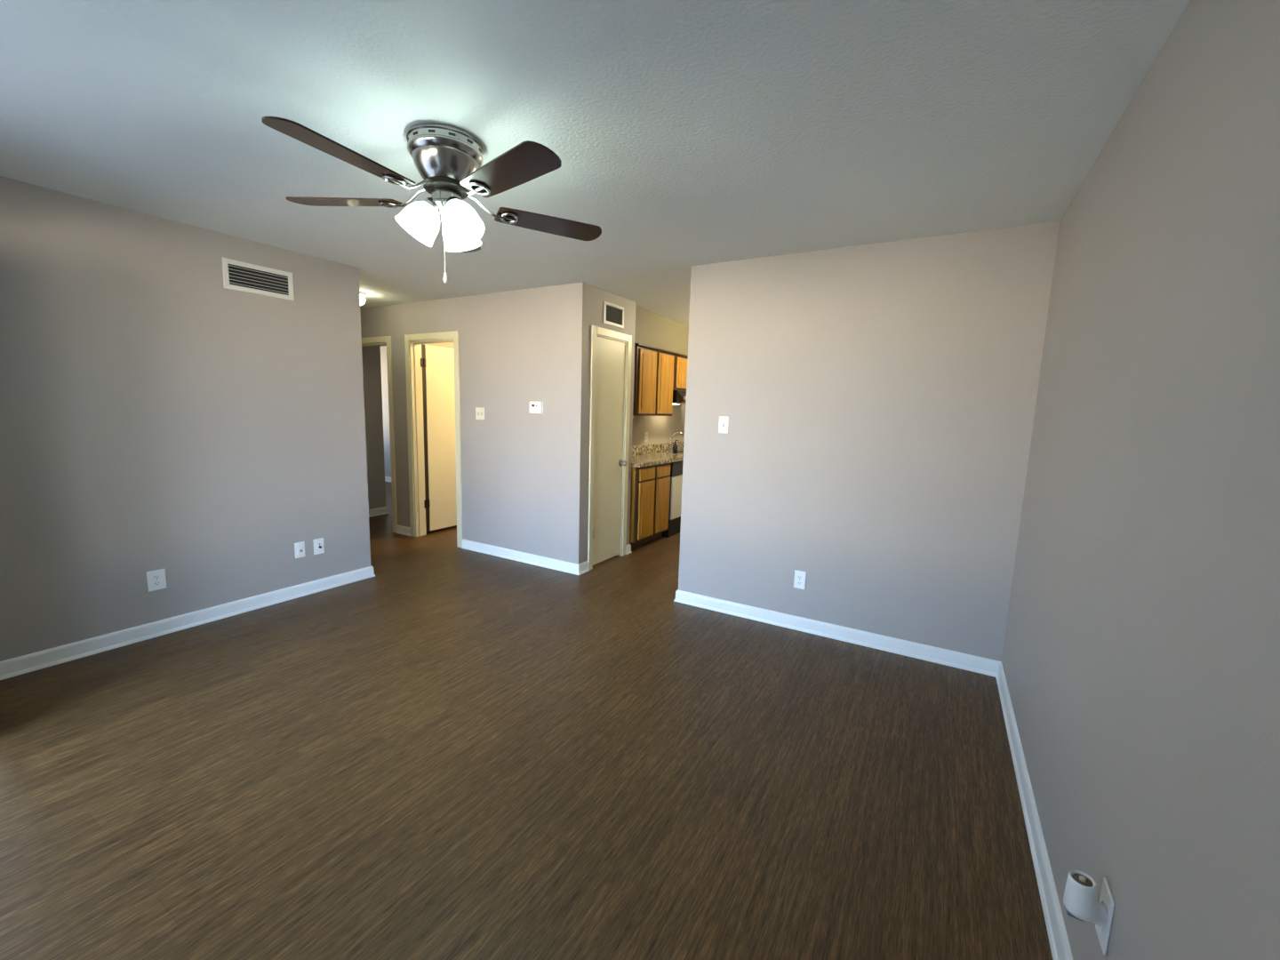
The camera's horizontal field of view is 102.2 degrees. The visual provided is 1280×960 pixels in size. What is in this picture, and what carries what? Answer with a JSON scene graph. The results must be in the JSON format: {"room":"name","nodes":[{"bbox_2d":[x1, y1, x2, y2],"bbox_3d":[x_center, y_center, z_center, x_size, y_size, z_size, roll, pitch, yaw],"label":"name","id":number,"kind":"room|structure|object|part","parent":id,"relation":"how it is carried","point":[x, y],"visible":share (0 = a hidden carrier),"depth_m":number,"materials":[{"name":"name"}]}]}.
{"room":"empty living room","nodes":[
{"label":"empty living room","id":0,"kind":"room"},
{"bbox_2d":[0,176,370,661],"bbox_3d":[-2.986,-0.264,2.869,0.120,2.440,2.964,6,9,30],"label":"wall","id":1,"kind":"structure","parent":0,"point":[156,413],"depth_m":3.01,"materials":[{"name":"paint"}]},
{"bbox_2d":[146,568,166,591],"bbox_3d":[-2.884,0.597,3.080,0.009,0.122,0.084,6,9,30],"label":"wall outlet","id":2,"kind":"object","parent":1,"relation":"attached to","point":[156,579],"visible":1,"depth_m":3.08,"materials":[{"name":"white plastic"}]},
{"bbox_2d":[152,574,159,579],"bbox_3d":[-2.881,0.578,3.076,0.003,0.029,0.033,6,9,30],"label":"receptacle","id":3,"kind":"object","parent":2,"relation":"attached to","point":[155,576],"depth_m":3.07,"materials":[{"name":"grey plastic"}]},
{"bbox_2d":[153,580,160,585],"bbox_3d":[-2.882,0.617,3.081,0.003,0.029,0.033,6,9,30],"label":"receptacle","id":4,"kind":"object","parent":2,"relation":"attached to","point":[156,582],"depth_m":3.08,"materials":[{"name":"grey plastic"}]},
{"bbox_2d":[0,565,375,679],"bbox_3d":[-3.881,0.804,3.534,2.164,0.090,2.984,6,9,30],"label":"baseboard","id":5,"kind":"structure","parent":1,"relation":"attached to","point":[34,661],"depth_m":3.12,"materials":[{"name":"white paint"}]},
{"bbox_2d":[221,256,294,300],"bbox_3d":[-2.497,-1.313,3.390,0.011,0.184,0.405,6,9,30],"label":"air vent","id":6,"kind":"object","parent":1,"relation":"in","point":[237,276],"visible":1,"depth_m":3.38,"materials":[{"name":"white metal"}]},
{"bbox_2d":[294,541,305,558],"bbox_3d":[-2.480,0.509,3.765,0.010,0.115,0.070,6,9,30],"label":"phone jack","id":7,"kind":"object","parent":1,"relation":"attached to","point":[299,547],"visible":1,"depth_m":3.76,"materials":[{"name":"white plastic"}]},
{"bbox_2d":[313,537,324,554],"bbox_3d":[-2.406,0.500,3.876,0.026,0.118,0.073,6,9,30],"label":"cable jack","id":8,"kind":"object","parent":1,"relation":"attached to","point":[318,543],"visible":1,"depth_m":3.88,"materials":[{"name":"white plastic"}]},
{"bbox_2d":[361,346,385,509],"bbox_3d":[-3.404,-0.756,6.370,0.120,2.440,0.412,6,9,30],"label":"wall","id":9,"kind":"structure","parent":0,"point":[372,370],"depth_m":6.43,"materials":[{"name":"paint"}]},
{"bbox_2d":[368,506,388,517],"bbox_3d":[-3.425,0.407,6.533,0.140,0.090,0.432,6,9,30],"label":"baseboard","id":10,"kind":"structure","parent":9,"relation":"attached to","point":[379,511],"depth_m":6.57,"materials":[{"name":"white paint"}]},
{"bbox_2d":[380,345,391,477],"bbox_3d":[-3.271,-1.051,8.550,4.330,2.440,0.120,6,9,30],"label":"wall","id":11,"kind":"structure","parent":0,"point":[383,348],"depth_m":9.20,"materials":[{"name":"paint"}]},
{"bbox_2d":[384,476,391,482],"bbox_3d":[-3.342,0.120,8.649,4.330,0.090,0.020,6,9,30],"label":"baseboard","id":12,"kind":"structure","parent":11,"relation":"attached to","point":[387,478],"depth_m":9.35,"materials":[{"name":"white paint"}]},
{"bbox_2d":[424,342,453,531],"bbox_3d":[-1.922,-0.728,6.494,0.100,2.440,2.112,6,9,30],"label":"wall","id":13,"kind":"structure","parent":0,"point":[450,345],"depth_m":5.78,"materials":[{"name":"beige paint"}]},
{"bbox_2d":[360,281,591,564],"bbox_3d":[-2.029,-0.564,5.275,3.616,2.440,0.120,6,9,30],"label":"wall","id":14,"kind":"structure","parent":0,"point":[524,475],"depth_m":4.67,"materials":[{"name":"paint"}]},
{"bbox_2d":[361,336,397,532],"bbox_3d":[-3.008,-0.512,5.850,0.881,2.123,0.140,6,9,30],"label":"door frame","id":15,"kind":"structure","parent":14,"relation":"attached to","point":[385,340],"depth_m":5.58,"materials":[{"name":"beige paint"}]},
{"bbox_2d":[396,524,410,535],"bbox_3d":[-2.587,0.553,5.654,0.241,0.090,0.020,6,9,30],"label":"baseboard","id":16,"kind":"structure","parent":14,"relation":"attached to","point":[401,530],"depth_m":5.65,"materials":[{"name":"white paint"}]},
{"bbox_2d":[404,330,462,547],"bbox_3d":[-2.075,-0.412,5.312,0.801,2.125,0.140,6,9,30],"label":"door frame","id":17,"kind":"structure","parent":14,"relation":"attached to","point":[412,342],"depth_m":5.38,"materials":[{"name":"beige paint"}]},
{"bbox_2d":[420,344,456,531],"bbox_3d":[-2.155,-0.462,5.833,0.048,2.011,0.714,6,9,30],"label":"door","id":18,"kind":"structure","parent":14,"relation":"in","point":[436,363],"depth_m":5.70,"materials":[{"name":"beige paint"}]},
{"bbox_2d":[475,407,484,419],"bbox_3d":[-1.518,-0.629,4.886,0.114,0.114,0.018,6,9,30],"label":"light switch","id":19,"kind":"object","parent":14,"relation":"attached to","point":[479,412],"visible":1,"depth_m":4.89,"materials":[{"name":"beige plastic"}]},
{"bbox_2d":[461,538,589,575],"bbox_3d":[-1.124,0.703,4.887,1.472,0.090,0.149,6,9,30],"label":"baseboard","id":20,"kind":"structure","parent":14,"relation":"attached to","point":[561,565],"depth_m":4.76,"materials":[{"name":"white paint"}]},
{"bbox_2d":[529,401,543,414],"bbox_3d":[-0.913,-0.634,4.523,0.140,0.106,0.029,6,9,30],"label":"thermostat","id":21,"kind":"object","parent":14,"relation":"attached to","point":[535,407],"visible":1,"depth_m":4.50,"materials":[{"name":"white plastic"}]},
{"bbox_2d":[0,481,1053,959],"bbox_3d":[-2.146,0.711,5.300,10.070,0.100,8.020,6,9,30],"label":"floor","id":22,"kind":"structure","parent":0,"point":[447,752],"depth_m":1.98,"materials":[{"name":"wood"}]},
{"bbox_2d":[629,463,670,549],"bbox_3d":[-0.073,0.242,5.613,0.545,0.868,0.733,6,9,30],"label":"base cabinet","id":23,"kind":"object","parent":22,"relation":"on","point":[650,484],"visible":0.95,"depth_m":5.37,"materials":[{"name":"brown wood"}]},
{"bbox_3d":[0.066,0.306,5.339,0.022,0.585,0.310,6,9,30],"label":"door","id":24,"kind":"part","parent":23,"relation":"part of","materials":[{"name":"brown wood"}]},
{"bbox_3d":[0.075,-0.063,5.289,0.018,0.120,0.310,6,9,30],"label":"drawer","id":25,"kind":"part","parent":23,"relation":"part of","materials":[{"name":"brown wood"}]},
{"bbox_2d":[631,441,684,467],"bbox_3d":[0.359,-0.340,6.235,0.563,0.141,2.395,6,9,30],"label":"countertop","id":26,"kind":"structure","parent":23,"relation":"on","point":[647,455],"depth_m":6.02,"materials":[{"name":"stone"}]},
{"bbox_2d":[666,449,683,453],"bbox_3d":[0.663,-0.272,6.785,0.360,0.214,0.680,6,9,30],"label":"sink","id":27,"kind":"object","parent":26,"relation":"in","point":[679,451],"visible":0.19,"depth_m":6.79,"materials":[{"name":"grey metal"}]},
{"bbox_2d":[665,432,684,451],"bbox_3d":[0.484,-0.496,6.676,0.235,0.256,0.240,6,9,30],"label":"faucet","id":28,"kind":"object","parent":26,"relation":"on","point":[681,433],"visible":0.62,"depth_m":6.68,"materials":[{"name":"silver metal"}]},
{"bbox_3d":[0.494,-0.506,6.678,0.223,0.236,0.025,6,9,26],"label":"spout","id":29,"kind":"part","parent":28,"relation":"part of","materials":[{"name":"silver metal"}]},
{"bbox_2d":[672,440,678,453],"bbox_3d":[0.443,-0.419,6.453,0.060,0.163,0.060,0,8,-15],"label":"soap bottle","id":30,"kind":"object","parent":26,"relation":"on","point":[675,446],"visible":1,"depth_m":6.43,"materials":[{"name":"black plastic"}]},
{"bbox_3d":[0.246,0.269,5.646,0.022,0.585,0.295,6,9,30],"label":"door","id":31,"kind":"part","parent":23,"relation":"part of","materials":[{"name":"brown wood"}]},
{"bbox_3d":[0.255,-0.100,5.596,0.018,0.120,0.295,6,9,30],"label":"drawer","id":32,"kind":"part","parent":23,"relation":"part of","materials":[{"name":"brown wood"}]},
{"bbox_2d":[662,460,683,537],"bbox_3d":[0.270,0.174,6.197,0.545,0.866,0.615,6,9,30],"label":"dishwasher","id":33,"kind":"object","parent":22,"relation":"on","point":[676,485],"visible":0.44,"depth_m":5.90,"materials":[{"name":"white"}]},
{"bbox_3d":[0.476,0.523,6.117,0.009,0.188,0.609,6,9,30],"label":"kick plate","id":34,"kind":"part","parent":33,"relation":"part of","materials":[{"name":"black metal"}]},
{"bbox_3d":[0.495,0.180,6.074,0.021,0.490,0.550,6,9,30],"label":"door panel","id":35,"kind":"part","parent":33,"relation":"part of","materials":[{"name":"beige plastic"}]},
{"bbox_3d":[0.504,-0.147,6.021,0.027,0.160,0.609,6,9,30],"label":"control panel","id":36,"kind":"part","parent":33,"relation":"part of","materials":[{"name":"black"}]},
{"bbox_2d":[0,0,1190,325],"bbox_3d":[-2.070,-1.804,4.955,10.070,0.100,8.020,6,9,30],"label":"ceiling","id":37,"kind":"structure","parent":0,"point":[690,132],"depth_m":1.78,"materials":[{"name":"paint"}]},
{"bbox_2d":[360,291,366,305],"bbox_3d":[-2.652,-1.697,4.838,0.156,0.116,0.156,6,9,30],"label":"ceiling light","id":38,"kind":"object","parent":37,"relation":"attached to","point":[362,294],"visible":0.26,"depth_m":4.82,"materials":[{"name":"white glass"}]},
{"bbox_3d":[-2.653,-1.687,4.840,0.132,0.096,0.132,6,9,30],"label":"globe","id":39,"kind":"part","parent":38,"relation":"part of","materials":[{"name":"white glass"}]},
{"bbox_2d":[261,116,601,283],"bbox_3d":[-0.764,-1.037,1.991,1.260,0.536,1.240,6,9,30],"label":"ceiling fan","id":40,"kind":"object","parent":37,"relation":"hanging from","point":[448,159],"visible":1,"depth_m":1.91,"materials":[{"name":"brown wood"}]},
{"bbox_3d":[-0.937,-1.034,1.641,0.140,0.006,0.464,15,13,22],"label":"blade","id":41,"kind":"part","parent":40,"relation":"part of","materials":[{"name":"brown wood"}]},
{"bbox_3d":[-1.182,-1.116,2.072,0.464,0.006,0.140,4,18,6],"label":"blade","id":42,"kind":"part","parent":40,"relation":"part of","materials":[{"name":"brown wood"}]},
{"bbox_3d":[-0.834,-1.029,2.007,0.045,0.057,0.045,34,-4,-21],"label":"bulb","id":43,"kind":"part","parent":40,"relation":"part of","materials":[{"name":"white glass"}]},
{"bbox_3d":[-0.752,-0.938,1.985,0.005,0.273,0.005,6,9,30],"label":"pull chain","id":44,"kind":"part","parent":40,"relation":"part of","materials":[{"name":"silver metal"}]},
{"bbox_3d":[-0.746,-1.040,2.110,0.045,0.057,0.045,3,41,10],"label":"bulb","id":45,"kind":"part","parent":40,"relation":"part of","materials":[{"name":"white glass"}]},
{"bbox_3d":[-0.700,-1.022,1.984,0.045,0.057,0.045,-34,-17,37],"label":"bulb","id":46,"kind":"part","parent":40,"relation":"part of","materials":[{"name":"white glass"}]},
{"bbox_3d":[-0.842,-1.146,2.441,0.140,0.006,0.464,-9,10,-10],"label":"blade","id":47,"kind":"part","parent":40,"relation":"part of","materials":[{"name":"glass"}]},
{"bbox_3d":[-0.444,-1.038,1.740,0.464,0.006,0.140,9,1,42],"label":"blade","id":48,"kind":"part","parent":40,"relation":"part of","materials":[{"name":"brown wood"}]},
{"bbox_3d":[-0.386,-1.104,2.235,0.464,0.006,0.140,-3,-1,-29],"label":"blade","id":49,"kind":"part","parent":40,"relation":"part of","materials":[{"name":"brown wood"}]},
{"bbox_2d":[586,285,636,560],"bbox_3d":[-0.518,-0.466,4.889,0.606,2.440,0.722,6,9,30],"label":"wall","id":50,"kind":"structure","parent":0,"point":[599,296],"depth_m":4.74,"materials":[{"name":"paint"}]},
{"bbox_2d":[587,325,631,570],"bbox_3d":[-0.326,-0.281,4.756,0.140,2.122,0.635,6,9,30],"label":"door frame","id":51,"kind":"structure","parent":50,"relation":"attached to","point":[596,331],"depth_m":4.61,"materials":[{"name":"beige paint"}]},
{"bbox_2d":[592,336,627,565],"bbox_3d":[-0.273,-0.247,4.722,0.103,2.020,0.492,6,9,30],"label":"door","id":52,"kind":"structure","parent":50,"relation":"in","point":[610,384],"depth_m":4.72,"materials":[{"name":"beige paint"}]},
{"bbox_3d":[-0.156,-0.159,4.907,0.068,0.064,0.064,6,9,30],"label":"knob","id":53,"kind":"part","parent":52,"relation":"part of","materials":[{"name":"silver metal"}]},
{"bbox_2d":[603,301,623,328],"bbox_3d":[-0.229,-1.463,4.580,0.011,0.186,0.318,6,9,30],"label":"air vent","id":54,"kind":"object","parent":50,"relation":"in","point":[613,315],"visible":1,"depth_m":4.57,"materials":[{"name":"white metal"}]},
{"bbox_2d":[625,544,631,554],"bbox_3d":[-0.125,0.693,5.181,0.040,0.090,0.102,6,9,30],"label":"baseboard","id":55,"kind":"structure","parent":50,"relation":"attached to","point":[628,547],"depth_m":5.18,"materials":[{"name":"white paint"}]},
{"bbox_2d":[632,404,685,446],"bbox_3d":[1.621,-0.467,5.370,3.820,2.440,3.860,6,9,30],"label":"wall","id":56,"kind":"structure","parent":0,"point":[660,429],"depth_m":6.57,"materials":[{"name":"beige paint"}]},
{"bbox_2d":[644,432,647,441],"bbox_3d":[0.076,-0.521,6.272,0.009,0.120,0.080,6,9,30],"label":"wall outlet","id":57,"kind":"object","parent":56,"relation":"attached to","point":[645,433],"visible":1,"depth_m":6.27,"materials":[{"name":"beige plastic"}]},
{"bbox_2d":[632,345,674,415],"bbox_3d":[0.030,-1.070,5.712,0.378,0.703,0.845,6,9,30],"label":"upper cabinet","id":58,"kind":"object","parent":56,"relation":"attached to","point":[653,370],"visible":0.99,"depth_m":5.53,"materials":[{"name":"brown wood"}]},
{"bbox_3d":[0.082,-1.033,5.450,0.022,0.657,0.360,6,9,30],"label":"door","id":59,"kind":"part","parent":58,"relation":"part of","materials":[{"name":"brown wood"}]},
{"bbox_2d":[634,343,687,357],"bbox_3d":[0.236,-1.466,5.987,0.386,0.018,1.655,6,9,30],"label":"crown molding","id":60,"kind":"structure","parent":58,"relation":"attached to","point":[636,344],"depth_m":5.58,"materials":[{"name":"brown wood"}]},
{"bbox_3d":[0.287,-1.074,5.799,0.022,0.657,0.365,6,9,30],"label":"door","id":61,"kind":"part","parent":58,"relation":"part of","materials":[{"name":"brown wood"}]},
{"bbox_2d":[632,441,684,455],"bbox_3d":[0.125,-0.386,6.367,0.020,0.100,2.395,6,9,30],"label":"backsplash","id":62,"kind":"structure","parent":56,"relation":"attached to","point":[659,447],"depth_m":6.42,"materials":[{"name":"stone"}]},
{"bbox_2d":[634,306,688,355],"bbox_3d":[0.443,-1.689,6.314,0.380,0.345,2.940,6,9,30],"label":"soffit","id":63,"kind":"structure","parent":56,"relation":"attached to","point":[654,330],"depth_m":5.57,"materials":[{"name":"beige paint"}]},
{"bbox_2d":[672,390,686,404],"bbox_3d":[0.483,-1.018,6.393,0.494,0.162,0.750,6,9,30],"label":"range hood","id":64,"kind":"object","parent":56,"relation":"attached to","point":[679,396],"visible":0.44,"depth_m":6.00,"materials":[{"name":"black metal"}]},
{"bbox_2d":[672,354,687,391],"bbox_3d":[0.442,-1.303,6.384,0.378,0.400,0.760,6,9,30],"label":"upper cabinet","id":65,"kind":"object","parent":56,"relation":"attached to","point":[680,365],"visible":0.24,"depth_m":6.07,"materials":[{"name":"brown wood"}]},
{"bbox_3d":[0.509,-1.269,6.147,0.022,0.352,0.325,6,9,30],"label":"door","id":66,"kind":"part","parent":65,"relation":"part of","materials":[{"name":"brown wood"}]},
{"bbox_2d":[678,220,1060,661],"bbox_3d":[1.280,-0.191,3.283,2.150,2.440,0.120,6,9,30],"label":"wall","id":67,"kind":"structure","parent":0,"point":[878,400],"depth_m":3.13,"materials":[{"name":"paint"}]},
{"bbox_2d":[718,416,728,433],"bbox_3d":[0.579,-0.384,3.591,0.072,0.116,0.018,6,9,30],"label":"light switch","id":68,"kind":"object","parent":67,"relation":"attached to","point":[724,421],"visible":1,"depth_m":3.59,"materials":[{"name":"beige plastic"}]},
{"bbox_2d":[793,570,806,589],"bbox_3d":[1.064,0.665,3.436,0.073,0.120,0.009,6,9,30],"label":"wall outlet","id":69,"kind":"object","parent":67,"relation":"attached to","point":[799,582],"visible":1,"depth_m":3.43,"materials":[{"name":"white plastic"}]},
{"bbox_2d":[673,589,1001,677],"bbox_3d":[1.179,0.967,3.468,2.050,0.090,0.140,6,9,30],"label":"baseboard","id":70,"kind":"structure","parent":67,"relation":"attached to","point":[965,661],"depth_m":3.30,"materials":[{"name":"white paint"}]},
{"bbox_2d":[1001,0,1279,959],"bbox_3d":[1.137,0.111,1.047,0.120,2.440,3.920,6,9,30],"label":"wall","id":71,"kind":"structure","parent":0,"point":[1140,660],"depth_m":1.07,"materials":[{"name":"paint"}]},
{"bbox_2d":[995,662,1072,959],"bbox_3d":[1.038,1.268,1.236,0.020,0.090,3.907,6,9,30],"label":"baseboard","id":72,"kind":"structure","parent":71,"relation":"attached to","point":[1059,941],"depth_m":1.72,"materials":[{"name":"white paint"}]},
{"bbox_2d":[1095,877,1115,955],"bbox_3d":[1.022,0.959,1.137,0.009,0.130,0.074,6,9,30],"label":"wall outlet","id":73,"kind":"object","parent":71,"relation":"attached to","point":[1106,898],"visible":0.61,"depth_m":1.12,"materials":[{"name":"white plastic"}]},
{"bbox_2d":[1063,870,1107,927],"bbox_3d":[0.977,0.921,1.131,0.074,0.104,0.058,4,8,17],"label":"air freshener","id":74,"kind":"object","parent":73,"relation":"attached to","point":[1080,898],"visible":1,"depth_m":1.12,"materials":[{"name":"white plastic"}]},
{"bbox_2d":[1100,897,1106,909],"bbox_3d":[1.020,0.939,1.135,0.003,0.029,0.033,6,9,30],"label":"receptacle","id":75,"kind":"object","parent":73,"relation":"attached to","point":[1102,900],"depth_m":1.13,"materials":[{"name":"grey plastic"}]}
]}

